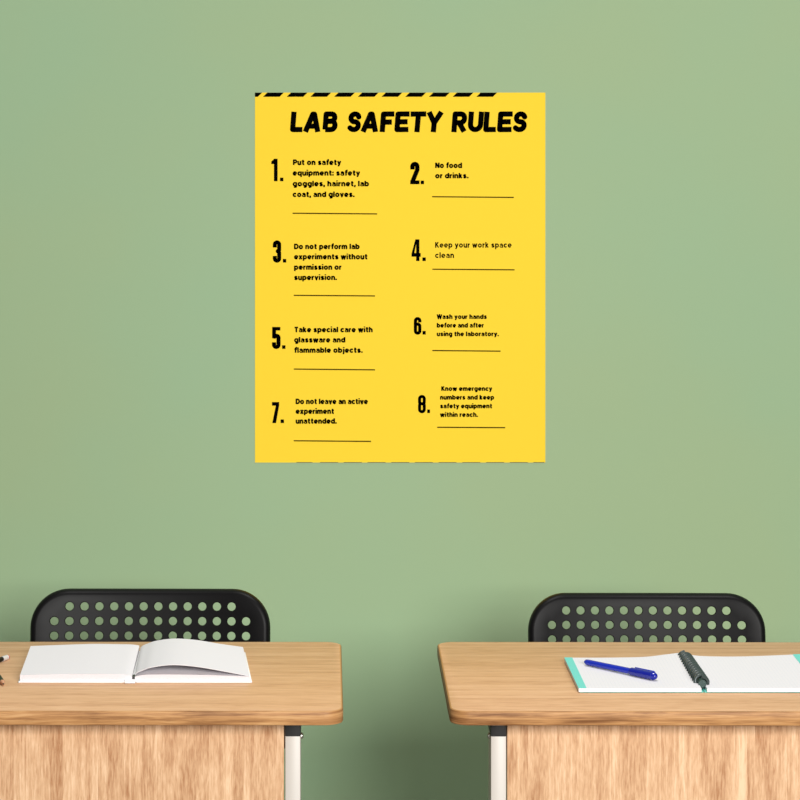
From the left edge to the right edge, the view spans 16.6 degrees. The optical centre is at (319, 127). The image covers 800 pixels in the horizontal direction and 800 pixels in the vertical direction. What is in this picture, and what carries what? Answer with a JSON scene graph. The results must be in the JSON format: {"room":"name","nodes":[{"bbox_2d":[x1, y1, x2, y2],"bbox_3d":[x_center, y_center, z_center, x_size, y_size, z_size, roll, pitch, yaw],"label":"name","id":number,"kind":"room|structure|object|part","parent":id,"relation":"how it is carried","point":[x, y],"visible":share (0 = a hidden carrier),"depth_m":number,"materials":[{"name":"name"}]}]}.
{"room":"science classroom","nodes":[
{"label":"science classroom","id":0,"kind":"room"},
{"bbox_2d":[0,0,799,799],"bbox_3d":[0.100,0.033,5.160,6.600,3.000,0.120,0,0,0],"label":"wall","id":1,"kind":"structure","parent":0,"point":[672,463],"depth_m":5.10,"materials":[{"name":"green paint"}]},
{"bbox_2d":[255,93,544,462],"bbox_3d":[0.150,0.279,5.099,0.542,0.690,0.001,0,0,0],"label":"poster","id":2,"kind":"object","parent":1,"relation":"attached to","point":[400,237],"visible":1,"depth_m":5.10,"materials":[{"name":"yellow paper"}]},
{"bbox_3d":[0.100,1.583,1.110,6.600,0.100,8.220,0,0,0],"label":"floor","id":3,"kind":"structure","parent":0,"visible":0},
{"bbox_2d":[30,588,269,641],"bbox_3d":[-0.277,1.143,4.262,0.429,0.784,0.514,0,0,1],"label":"chair","id":4,"kind":"object","parent":3,"relation":"on","point":[247,605],"visible":0.34,"depth_m":4.44,"materials":[{"name":"black plastic"}]},
{"bbox_2d":[0,642,342,799],"bbox_3d":[-0.318,1.158,3.917,0.700,0.750,0.498,0,0,0],"label":"school desk","id":5,"kind":"object","parent":3,"relation":"on","point":[59,741],"visible":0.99,"depth_m":3.73,"materials":[{"name":"brown wood"}]},
{"bbox_2d":[0,675,4,684],"bbox_3d":[-0.455,0.779,3.876,0.007,0.007,0.095,0,0,-14],"label":"pencil","id":6,"kind":"object","parent":5,"relation":"on","point":[2,681],"visible":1,"depth_m":3.84,"materials":[{"name":"black"}]},
{"bbox_2d":[0,655,9,661],"bbox_3d":[-0.493,0.779,3.953,0.008,0.008,0.160,0,0,25],"label":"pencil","id":7,"kind":"object","parent":5,"relation":"on","point":[5,657],"visible":1,"depth_m":4.01,"materials":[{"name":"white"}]},
{"bbox_2d":[18,639,251,682],"bbox_3d":[-0.264,0.770,3.959,0.337,0.025,0.220,0,0,0],"label":"notebook","id":8,"kind":"object","parent":5,"relation":"on","point":[166,660],"visible":1,"depth_m":3.92,"materials":[{"name":"white paper"}]},
{"bbox_3d":[-0.319,1.018,3.740,0.539,0.430,0.016,0,0,0],"label":"modesty panel","id":9,"kind":"part","parent":5,"relation":"part of","materials":[{"name":"brown wood"}]},
{"bbox_3d":[-0.037,1.165,3.758,0.021,0.676,0.062,0,0,0],"label":"leg","id":10,"kind":"part","parent":5,"relation":"part of","materials":[{"name":"white metal"}]},
{"bbox_2d":[437,642,799,799],"bbox_3d":[0.526,1.158,3.914,0.700,0.750,0.498,0,0,0],"label":"school desk","id":11,"kind":"object","parent":3,"relation":"on","point":[561,742],"visible":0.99,"depth_m":3.73,"materials":[{"name":"brown wood"}]},
{"bbox_3d":[0.244,1.165,3.758,0.021,0.676,0.062,0,0,0],"label":"leg","id":12,"kind":"part","parent":11,"relation":"part of","materials":[{"name":"white metal"}]},
{"bbox_3d":[0.525,1.018,3.737,0.539,0.430,0.016,0,0,0],"label":"modesty panel","id":13,"kind":"part","parent":11,"relation":"part of","materials":[{"name":"brown wood"}]},
{"bbox_2d":[564,650,799,692],"bbox_3d":[0.532,0.773,3.894,0.349,0.020,0.218,0,0,0],"label":"notebook","id":14,"kind":"object","parent":11,"relation":"on","point":[681,672],"visible":0.98,"depth_m":3.87,"materials":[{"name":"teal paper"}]},
{"bbox_2d":[584,659,657,679],"bbox_3d":[0.428,0.770,3.890,0.012,0.013,0.146,0,-1,-38],"label":"ballpoint pen","id":15,"kind":"object","parent":14,"relation":"on","point":[638,672],"visible":1,"depth_m":3.87,"materials":[{"name":"blue plastic"}]},
{"bbox_2d":[528,593,765,641],"bbox_3d":[0.529,1.147,4.271,0.424,0.776,0.508,0,0,1],"label":"chair","id":16,"kind":"object","parent":3,"relation":"on","point":[549,609],"visible":0.24,"depth_m":4.45,"materials":[{"name":"black plastic"}]}
]}

